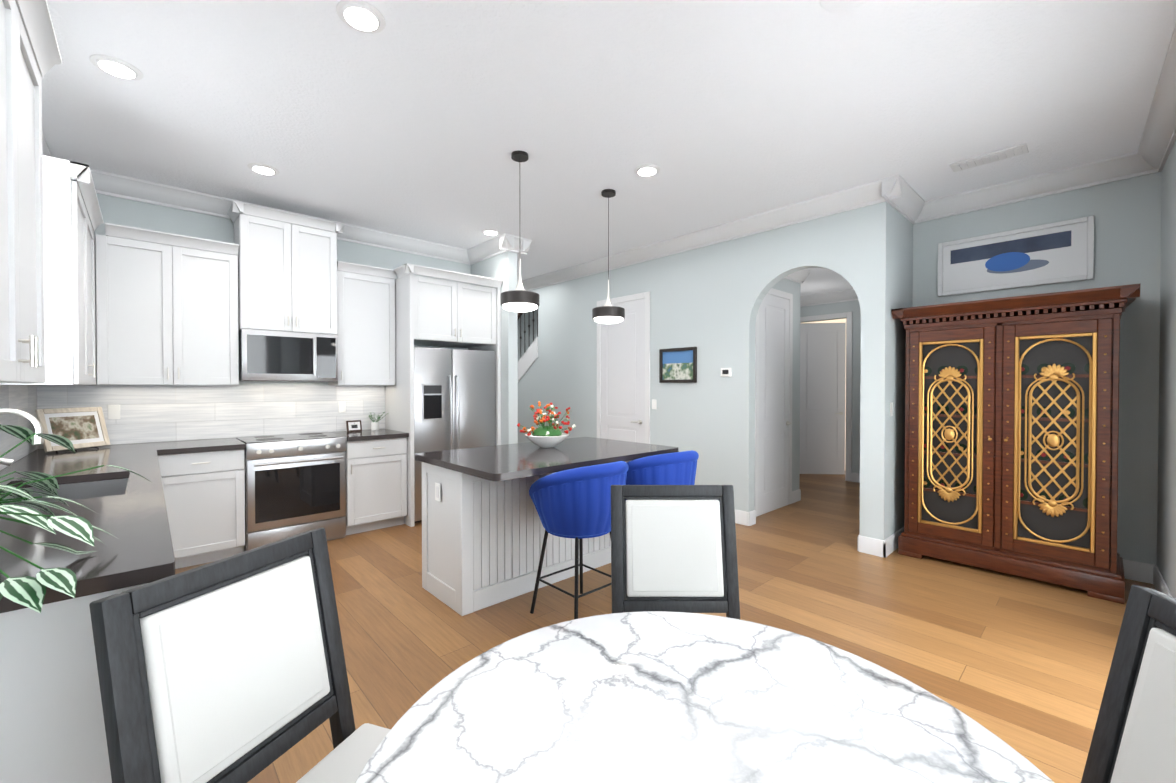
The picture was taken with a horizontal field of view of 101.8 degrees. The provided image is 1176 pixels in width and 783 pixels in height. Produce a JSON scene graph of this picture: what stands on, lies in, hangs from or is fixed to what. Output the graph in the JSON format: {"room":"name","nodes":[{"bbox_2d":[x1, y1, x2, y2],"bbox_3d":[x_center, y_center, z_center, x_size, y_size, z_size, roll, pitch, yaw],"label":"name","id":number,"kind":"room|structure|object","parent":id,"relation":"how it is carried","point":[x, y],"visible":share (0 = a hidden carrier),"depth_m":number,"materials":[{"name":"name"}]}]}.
{"room":"dining room and kitchen","nodes":[
{"label":"dining room and kitchen","id":0,"kind":"room"},
{"bbox_2d":[94,193,470,444],"bbox_3d":[-2.789,-0.176,4.749,3.550,3.030,0.120,-1,1,-43],"label":"wall","id":1,"kind":"structure","parent":0,"point":[125,212],"depth_m":4.18,"materials":[{"name":"grey paint"}]},
{"bbox_2d":[0,385,39,470],"bbox_3d":[-2.816,0.203,2.173,0.007,0.470,3.630,-1,1,-43],"label":"backsplash","id":2,"kind":"structure","parent":1,"relation":"attached to","point":[26,398],"depth_m":2.97,"materials":[{"name":"tile"}]},
{"bbox_2d":[42,132,51,156],"bbox_3d":[-1.506,-1.576,0.818,0.119,0.144,7.370,-1,1,-43],"label":"crown molding","id":3,"kind":"structure","parent":1,"relation":"attached to","point":[45,149],"depth_m":3.24,"materials":[{"name":"white wood"}]},
{"bbox_2d":[94,235,96,384],"bbox_3d":[-3.817,-0.597,3.484,0.326,1.100,0.331,-1,1,-43],"label":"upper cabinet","id":4,"kind":"object","parent":1,"relation":"attached to","point":[95,314],"visible":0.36,"depth_m":3.53,"materials":[{"name":"white wood"}]},
{"bbox_2d":[95,222,238,384],"bbox_3d":[-3.368,-0.643,3.867,0.846,1.182,0.378,-1,1,-43],"label":"upper cabinet","id":5,"kind":"object","parent":1,"relation":"attached to","point":[166,308],"visible":1,"depth_m":3.73,"materials":[{"name":"white wood"}]},
{"bbox_2d":[40,385,384,448],"bbox_3d":[-3.119,0.179,4.360,2.472,0.470,0.007,-1,1,-43],"label":"backsplash","id":6,"kind":"structure","parent":1,"relation":"attached to","point":[156,413],"depth_m":4.22,"materials":[{"name":"tile"}]},
{"bbox_2d":[108,405,119,418],"bbox_3d":[-3.743,0.162,3.773,0.070,0.115,0.005,-1,1,-43],"label":"electrical outlet","id":7,"kind":"object","parent":6,"relation":"attached to","point":[113,411],"visible":1,"depth_m":3.77,"materials":[{"name":"white plastic"}]},
{"bbox_2d":[338,401,345,412],"bbox_3d":[-2.524,0.159,4.901,0.070,0.115,0.005,-1,1,-43],"label":"electrical outlet","id":8,"kind":"object","parent":6,"relation":"attached to","point":[341,406],"visible":1,"depth_m":4.90,"materials":[{"name":"white plastic"}]},
{"bbox_2d":[90,169,471,264],"bbox_3d":[-2.624,-1.619,4.723,3.540,0.144,0.119,-1,1,-43],"label":"crown molding","id":9,"kind":"structure","parent":1,"relation":"attached to","point":[105,183],"depth_m":4.11,"materials":[{"name":"white wood"}]},
{"bbox_2d":[227,200,343,334],"bbox_3d":[-2.760,-1.060,4.390,0.850,1.049,0.428,-1,1,-43],"label":"upper cabinet","id":10,"kind":"object","parent":1,"relation":"attached to","point":[287,271],"visible":0.98,"depth_m":4.24,"materials":[{"name":"white wood"}]},
{"bbox_2d":[238,329,337,381],"bbox_3d":[-2.755,-0.312,4.394,0.740,0.438,0.442,-1,1,-43],"label":"microwave","id":11,"kind":"object","parent":10,"relation":"attached to","point":[265,355],"visible":1,"depth_m":4.23,"materials":[{"name":"silver metal"}]},
{"bbox_2d":[328,261,395,384],"bbox_3d":[-2.292,-0.654,4.861,0.556,1.182,0.378,-1,1,-43],"label":"upper cabinet","id":12,"kind":"object","parent":1,"relation":"attached to","point":[366,320],"visible":0.92,"depth_m":4.75,"materials":[{"name":"white wood"}]},
{"bbox_2d":[471,251,517,444],"bbox_3d":[-2.291,-0.200,6.912,0.120,3.030,4.280,-1,1,-43],"label":"wall","id":13,"kind":"structure","parent":0,"point":[503,266],"depth_m":5.35,"materials":[{"name":"grey paint"}]},
{"bbox_2d":[466,233,517,263],"bbox_3d":[-1.112,-1.628,5.461,0.139,0.144,0.809,-1,1,-43],"label":"crown molding","id":14,"kind":"structure","parent":13,"relation":"attached to","point":[505,242],"depth_m":5.40,"materials":[{"name":"white wood"}]},
{"bbox_2d":[515,237,531,254],"bbox_3d":[-2.167,-1.644,6.930,0.129,0.144,4.399,-1,1,-43],"label":"crown molding","id":15,"kind":"structure","parent":13,"relation":"attached to","point":[524,244],"depth_m":5.31,"materials":[{"name":"white wood"}]},
{"bbox_2d":[517,309,536,360],"bbox_3d":[-0.582,-0.222,8.820,0.120,3.030,3.800,-1,1,-43],"label":"wall","id":16,"kind":"structure","parent":0,"point":[527,330],"depth_m":9.40,"materials":[{"name":"grey paint"}]},
{"bbox_2d":[41,0,1175,281],"bbox_3d":[0.522,-1.725,5.091,9.400,0.060,11.150,-1,1,-43],"label":"ceiling","id":17,"kind":"structure","parent":0,"point":[421,118],"depth_m":2.77,"materials":[{"name":"white paint"}]},
{"bbox_2d":[89,54,143,79],"bbox_3d":[-2.421,-1.659,2.457,0.200,0.014,0.200,-1,1,-43],"label":"recessed light","id":18,"kind":"object","parent":17,"relation":"in","point":[114,66],"visible":1,"depth_m":2.44,"materials":[{"name":"white plastic"}]},
{"bbox_2d":[247,163,278,174],"bbox_3d":[-2.447,-1.671,3.604,0.200,0.014,0.200,-1,1,-43],"label":"recessed light","id":19,"kind":"object","parent":17,"relation":"in","point":[265,169],"visible":1,"depth_m":3.58,"materials":[{"name":"white plastic"}]},
{"bbox_2d":[336,0,385,33],"bbox_3d":[-1.005,-1.655,2.119,0.200,0.014,0.200,-1,1,-43],"label":"recessed light","id":20,"kind":"object","parent":17,"relation":"in","point":[362,16],"visible":1,"depth_m":2.10,"materials":[{"name":"white plastic"}]},
{"bbox_2d":[481,229,499,234],"bbox_3d":[-1.031,-1.688,5.077,0.200,0.014,0.200,-1,1,-43],"label":"recessed light","id":21,"kind":"object","parent":17,"relation":"in","point":[490,232],"visible":0.98,"depth_m":5.05,"materials":[{"name":"white"}]},
{"bbox_2d":[500,150,538,311],"bbox_3d":[-0.482,-1.125,3.385,0.274,1.101,0.274,-1,1,-43],"label":"pendant light","id":22,"kind":"object","parent":17,"relation":"hanging from","point":[519,298],"visible":1,"depth_m":3.31,"materials":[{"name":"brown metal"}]},
{"bbox_2d":[592,189,624,323],"bbox_3d":[0.173,-1.132,4.032,0.274,1.101,0.274,-1,1,-43],"label":"pendant light","id":23,"kind":"object","parent":17,"relation":"hanging from","point":[608,312],"visible":1,"depth_m":3.97,"materials":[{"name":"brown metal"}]},
{"bbox_2d":[634,164,659,175],"bbox_3d":[0.448,-1.672,3.626,0.200,0.014,0.200,-1,1,-43],"label":"recessed light","id":24,"kind":"object","parent":17,"relation":"in","point":[647,170],"visible":1,"depth_m":3.60,"materials":[{"name":"white plastic"}]},
{"bbox_2d":[949,143,1028,171],"bbox_3d":[2.867,-1.669,3.425,0.170,0.016,0.420,-1,1,-43],"label":"ceiling vent","id":25,"kind":"object","parent":17,"relation":"in","point":[1009,152],"visible":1,"depth_m":3.40,"materials":[{"name":"white metal"}]},
{"bbox_2d":[175,474,1154,782],"bbox_3d":[0.522,1.365,5.125,9.400,0.060,11.150,-1,1,-43],"label":"floor","id":26,"kind":"structure","parent":0,"point":[1019,664],"depth_m":2.84,"materials":[{"name":"brown wood"}]},
{"bbox_2d":[0,583,146,782],"bbox_3d":[-1.500,0.935,1.214,0.620,0.886,0.462,-1,1,-43],"label":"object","id":27,"kind":"object","parent":26,"relation":"on","point":[52,727],"depth_m":1.12,"materials":[{"name":"white painted wood"}]},
{"bbox_2d":[0,442,174,612],"bbox_3d":[-2.568,0.457,2.382,0.649,0.040,3.664,-1,1,-43],"label":"countertop","id":28,"kind":"structure","parent":27,"relation":"on","point":[137,549],"depth_m":1.54,"materials":[{"name":"grey stone"}]},
{"bbox_2d":[0,409,43,465],"bbox_3d":[-2.470,0.258,2.005,0.229,0.365,0.311,-1,1,-43],"label":"faucet","id":29,"kind":"object","parent":28,"relation":"on","point":[35,422],"visible":0.94,"depth_m":2.11,"materials":[{"name":"silver metal"}]},
{"bbox_2d":[1,478,128,504],"bbox_3d":[-2.401,0.579,2.194,0.418,0.197,0.768,-1,1,-43],"label":"sink","id":30,"kind":"object","parent":28,"relation":"in","point":[75,491],"depth_m":2.50,"materials":[{"name":"silver metal"}]},
{"bbox_2d":[35,407,109,451],"bbox_3d":[-3.713,0.271,3.458,0.354,0.306,0.331,-1,1,-43],"label":"picture frame","id":31,"kind":"object","parent":28,"relation":"on","point":[81,427],"visible":0.98,"depth_m":3.46,"materials":[{"name":"white wood"}]},
{"bbox_2d":[0,424,150,613],"bbox_3d":[-1.472,0.259,1.202,0.564,0.414,0.883,-1,1,-43],"label":"plant","id":32,"kind":"object","parent":28,"relation":"on","point":[28,592],"visible":1,"depth_m":1.14,"materials":[{"name":"green plant"}]},
{"bbox_2d":[158,449,244,568],"bbox_3d":[-3.169,0.905,3.885,0.553,0.886,0.646,-1,1,-43],"label":"base cabinet","id":33,"kind":"object","parent":26,"relation":"on","point":[204,494],"visible":0.69,"depth_m":3.70,"materials":[{"name":"white wood"}]},
{"bbox_2d":[160,438,245,454],"bbox_3d":[-3.150,0.440,3.887,0.519,0.040,0.664,-1,1,-43],"label":"countertop","id":34,"kind":"structure","parent":33,"relation":"on","point":[221,444],"depth_m":3.75,"materials":[{"name":"grey stone"}]},
{"bbox_2d":[89,528,390,782],"bbox_3d":[-0.583,0.887,1.053,0.607,0.989,0.500,0,1,19],"label":"dining chair","id":35,"kind":"object","parent":26,"relation":"on","point":[231,669],"visible":1,"depth_m":1.07,"materials":[{"name":"grey wood"}]},
{"bbox_2d":[236,432,346,551],"bbox_3d":[-2.667,0.876,4.311,0.748,0.935,0.682,-1,1,-43],"label":"range","id":36,"kind":"object","parent":26,"relation":"on","point":[295,484],"visible":0.92,"depth_m":4.09,"materials":[{"name":"silver metal"}]},
{"bbox_2d":[345,437,406,535],"bbox_3d":[-2.200,0.895,4.781,0.558,0.886,0.646,-1,1,-43],"label":"base cabinet","id":37,"kind":"object","parent":26,"relation":"on","point":[376,483],"visible":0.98,"depth_m":4.56,"materials":[{"name":"white wood"}]},
{"bbox_2d":[330,429,408,440],"bbox_3d":[-2.199,0.430,4.776,0.564,0.040,0.649,-1,1,-43],"label":"countertop","id":38,"kind":"structure","parent":37,"relation":"on","point":[370,435],"depth_m":4.63,"materials":[{"name":"grey stone"}]},
{"bbox_2d":[346,420,361,431],"bbox_3d":[-2.388,0.352,4.870,0.152,0.114,0.071,-1,1,-43],"label":"frame","id":39,"kind":"object","parent":38,"relation":"on","point":[354,426],"visible":1,"depth_m":4.86,"materials":[{"name":"brown wood"}]},
{"bbox_2d":[369,412,388,430],"bbox_3d":[-2.204,0.309,5.014,0.212,0.196,0.209,-1,1,-43],"label":"potted plant","id":40,"kind":"object","parent":38,"relation":"on","point":[374,426],"visible":1,"depth_m":4.97,"materials":[{"name":"white ceramic"}]},
{"bbox_2d":[385,263,502,526],"bbox_3d":[-1.600,0.042,5.271,1.089,2.582,0.728,-1,1,-43],"label":"tall cabinet","id":41,"kind":"object","parent":26,"relation":"on","point":[433,311],"visible":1,"depth_m":4.95,"materials":[{"name":"white wood"}]},
{"bbox_2d":[414,347,495,522],"bbox_3d":[-1.578,0.440,5.289,0.947,1.785,0.701,-1,1,-43],"label":"refrigerator","id":42,"kind":"object","parent":26,"relation":"on","point":[454,398],"visible":0.6,"depth_m":5.02,"materials":[{"name":"silver metal"}]},
{"bbox_2d":[422,461,628,615],"bbox_3d":[-0.418,0.908,3.622,1.523,0.886,0.620,-1,1,-43],"label":"kitchen island","id":43,"kind":"object","parent":26,"relation":"on","point":[482,541],"visible":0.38,"depth_m":3.10,"materials":[{"name":"white wood"}]},
{"bbox_2d":[414,437,678,480],"bbox_3d":[-0.254,0.445,3.450,1.620,0.040,1.060,-1,1,-43],"label":"island countertop","id":44,"kind":"structure","parent":43,"relation":"on","point":[507,462],"depth_m":3.16,"materials":[{"name":"grey stone"}]},
{"bbox_2d":[517,401,575,447],"bbox_3d":[-0.281,0.247,3.623,0.403,0.350,0.441,-1,1,-43],"label":"flower bowl","id":45,"kind":"object","parent":44,"relation":"on","point":[546,436],"visible":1,"depth_m":3.56,"materials":[{"name":"white ceramic"}]},
{"bbox_2d":[529,461,628,618],"bbox_3d":[-0.028,0.883,2.887,0.605,0.956,0.525,-1,1,-43],"label":"bar stool","id":46,"kind":"object","parent":26,"relation":"on","point":[575,503],"visible":0.96,"depth_m":2.68,"materials":[{"name":"blue fabric"}]},
{"bbox_2d":[625,450,698,500],"bbox_3d":[0.505,0.878,3.380,0.605,0.956,0.525,0,1,-37],"label":"bar stool","id":47,"kind":"object","parent":26,"relation":"on","point":[676,468],"visible":0.5,"depth_m":3.15,"materials":[{"name":"blue fabric"}]},
{"bbox_2d":[611,485,739,619],"bbox_3d":[0.344,0.880,1.692,0.500,0.989,0.607,0,1,0],"label":"dining chair","id":48,"kind":"object","parent":26,"relation":"on","point":[673,548],"visible":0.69,"depth_m":1.90,"materials":[{"name":"white fabric"}]},
{"bbox_2d":[355,611,1054,782],"bbox_3d":[0.190,1.006,0.801,1.144,0.752,1.144,-1,1,-43],"label":"dining table","id":49,"kind":"object","parent":26,"relation":"on","point":[654,697],"visible":1,"depth_m":0.92,"materials":[{"name":"stone"}]},
{"bbox_2d":[891,283,1140,603],"bbox_3d":[3.207,0.337,3.687,0.677,2.026,1.344,-1,1,-43],"label":"armoire","id":50,"kind":"object","parent":26,"relation":"on","point":[1011,430],"visible":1,"depth_m":3.42,"materials":[{"name":"brown wood"}]},
{"bbox_2d":[1081,585,1175,782],"bbox_3d":[0.799,0.890,0.799,0.607,0.989,0.500,0,1,13],"label":"dining chair","id":51,"kind":"object","parent":26,"relation":"on","point":[1134,738],"visible":1,"depth_m":0.92,"materials":[{"name":"grey wood"}]},
{"bbox_2d":[518,201,890,539],"bbox_3d":[-0.113,-0.198,6.693,0.120,3.030,7.560,-1,1,-43],"label":"wall","id":52,"kind":"structure","parent":0,"point":[706,301],"depth_m":4.98,"materials":[{"name":"grey paint"}]},
{"bbox_2d":[517,307,537,381],"bbox_3d":[-1.563,-0.241,8.261,0.160,2.936,2.488,-1,1,-43],"label":"stair rail","id":53,"kind":"object","parent":52,"relation":"attached to","point":[529,357],"visible":0.08,"depth_m":7.51,"materials":[{"name":"white wood"}]},
{"bbox_2d":[597,291,649,443],"bbox_3d":[0.429,0.067,6.012,0.139,2.515,0.910,-1,1,-43],"label":"closet door","id":54,"kind":"structure","parent":52,"relation":"in","point":[623,379],"depth_m":5.95,"materials":[{"name":"white wood"}]},
{"bbox_2d":[652,399,656,408],"bbox_3d":[0.781,0.151,5.637,0.005,0.115,0.070,-1,1,-43],"label":"light switch","id":55,"kind":"object","parent":52,"relation":"attached to","point":[654,403],"visible":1,"depth_m":5.63,"materials":[{"name":"white plastic"}]},
{"bbox_2d":[659,347,696,382],"bbox_3d":[1.006,-0.293,5.370,0.030,0.390,0.500,-1,1,-43],"label":"picture","id":56,"kind":"object","parent":52,"relation":"attached to","point":[677,365],"visible":0.96,"depth_m":5.36,"materials":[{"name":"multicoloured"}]},
{"bbox_2d":[517,174,905,290],"bbox_3d":[-0.160,-1.640,6.553,0.119,0.144,7.679,-1,1,-43],"label":"crown molding","id":57,"kind":"structure","parent":52,"relation":"attached to","point":[900,194],"depth_m":4.68,"materials":[{"name":"white wood"}]},
{"bbox_2d":[721,368,731,376],"bbox_3d":[1.423,-0.198,4.926,0.023,0.090,0.120,-1,1,-43],"label":"thermostat","id":58,"kind":"object","parent":52,"relation":"attached to","point":[726,372],"visible":0.96,"depth_m":4.91,"materials":[{"name":"white plastic"}]},
{"bbox_2d":[735,472,1171,596],"bbox_3d":[0.984,1.250,6.686,4.600,0.135,9.083,-1,1,-43],"label":"baseboard","id":59,"kind":"structure","parent":52,"relation":"attached to","point":[1133,570],"depth_m":3.91,"materials":[{"name":"white wood"}]},
{"bbox_2d":[772,278,800,490],"bbox_3d":[2.056,-0.184,5.416,1.330,3.030,0.120,-1,1,-43],"label":"wall","id":60,"kind":"structure","parent":0,"point":[788,286],"depth_m":5.72,"materials":[{"name":"grey paint"}]},
{"bbox_2d":[755,288,792,516],"bbox_3d":[2.087,0.094,5.357,0.880,2.475,0.139,-1,1,-43],"label":"hall door","id":61,"kind":"structure","parent":60,"relation":"in","point":[773,392],"depth_m":5.34,"materials":[{"name":"white wood"}]},
{"bbox_2d":[784,269,810,283],"bbox_3d":[2.137,-1.376,5.315,1.330,0.144,0.119,-1,1,-43],"label":"crown molding","id":62,"kind":"structure","parent":60,"relation":"attached to","point":[799,276],"depth_m":5.64,"materials":[{"name":"white"}]},
{"bbox_2d":[800,268,852,295],"bbox_3d":[2.734,-1.579,5.919,3.030,0.249,2.340,-1,1,-43],"label":"ceiling","id":63,"kind":"structure","parent":0,"point":[819,280],"depth_m":6.46,"materials":[{"name":"white paint"}]},
{"bbox_2d":[800,300,860,472],"bbox_3d":[3.891,-0.202,7.004,0.120,3.030,2.340,-1,1,-43],"label":"wall","id":64,"kind":"structure","parent":0,"point":[853,306],"depth_m":6.94,"materials":[{"name":"grey paint"}]},
{"bbox_2d":[805,319,845,442],"bbox_3d":[4.195,-0.047,7.928,0.020,2.700,2.400,-1,1,-43],"label":"door frame","id":65,"kind":"structure","parent":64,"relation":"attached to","point":[837,321],"depth_m":7.88,"materials":[{"name":"white wood"}]},
{"bbox_2d":[800,312,852,481],"bbox_3d":[3.725,0.071,7.466,0.538,2.475,0.910,-1,1,-43],"label":"hall door","id":66,"kind":"structure","parent":64,"relation":"in","point":[825,352],"depth_m":7.52,"materials":[{"name":"white wood"}]},
{"bbox_2d":[800,289,857,306],"bbox_3d":[3.759,-1.394,6.957,0.119,0.144,2.210,-1,1,-43],"label":"crown molding","id":67,"kind":"structure","parent":64,"relation":"attached to","point":[845,295],"depth_m":7.12,"materials":[{"name":"white wood"}]},
{"bbox_2d":[888,206,912,536],"bbox_3d":[3.614,-0.180,5.072,3.150,3.030,0.120,-1,1,-43],"label":"wall","id":68,"kind":"structure","parent":0,"point":[901,260],"depth_m":4.13,"materials":[{"name":"grey paint"}]},
{"bbox_2d":[890,402,892,415],"bbox_3d":[2.541,0.149,3.997,0.070,0.115,0.005,-1,1,-43],"label":"light switch","id":69,"kind":"object","parent":68,"relation":"attached to","point":[891,408],"visible":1,"depth_m":3.99,"materials":[{"name":"white plastic"}]},
{"bbox_2d":[890,182,925,223],"bbox_3d":[2.700,-1.612,4.049,0.660,0.144,0.119,-1,1,-43],"label":"crown molding","id":70,"kind":"structure","parent":68,"relation":"attached to","point":[913,208],"depth_m":4.12,"materials":[{"name":"white wood"}]},
{"bbox_2d":[912,172,1161,564],"bbox_3d":[3.584,-0.167,3.874,0.120,3.030,1.600,-1,1,-43],"label":"wall","id":71,"kind":"structure","parent":0,"point":[1126,213],"depth_m":3.46,"materials":[{"name":"grey paint"}]},
{"bbox_2d":[937,215,1093,296],"bbox_3d":[3.442,-1.077,3.906,0.030,0.470,0.955,-1,1,-43],"label":"picture","id":72,"kind":"object","parent":71,"relation":"attached to","point":[1054,253],"visible":0.96,"depth_m":3.86,"materials":[{"name":"white"}]},
{"bbox_2d":[914,152,1137,223],"bbox_3d":[3.409,-1.610,3.873,0.119,0.144,1.340,-1,1,-43],"label":"crown molding","id":73,"kind":"structure","parent":71,"relation":"attached to","point":[1121,167],"depth_m":3.75,"materials":[{"name":"white wood"}]},
{"bbox_2d":[1157,140,1175,598],"bbox_3d":[2.985,-0.149,2.252,3.232,3.030,0.238,-1,1,-43],"label":"wall","id":74,"kind":"structure","parent":0,"point":[1166,533],"depth_m":3.05,"materials":[{"name":"grey paint"}]},
{"bbox_2d":[1134,24,1175,175],"bbox_3d":[2.862,-1.592,2.281,3.122,0.144,0.233,-1,1,-43],"label":"crown molding","id":75,"kind":"structure","parent":74,"relation":"attached to","point":[1158,139],"depth_m":2.86,"materials":[{"name":"white wood"}]},
{"bbox_3d":[-1.634,-0.133,0.798,0.120,3.030,7.490,-1,1,-43],"label":"wall","id":76,"kind":"structure","parent":0,"visible":0},
{"bbox_2d":[0,0,61,383],"bbox_3d":[-1.732,-0.614,1.268,0.378,1.182,0.980,-1,1,-43],"label":"upper cabinet","id":77,"kind":"object","parent":76,"relation":"attached to","point":[30,56],"visible":1,"depth_m":1.42,"materials":[{"name":"white wood"}]},
{"bbox_2d":[0,155,95,384],"bbox_3d":[-3.290,-0.632,2.915,0.328,1.182,1.215,-1,1,-43],"label":"upper cabinet","id":78,"kind":"object","parent":76,"relation":"attached to","point":[72,218],"depth_m":2.56,"materials":[{"name":"white wood"}]}
]}

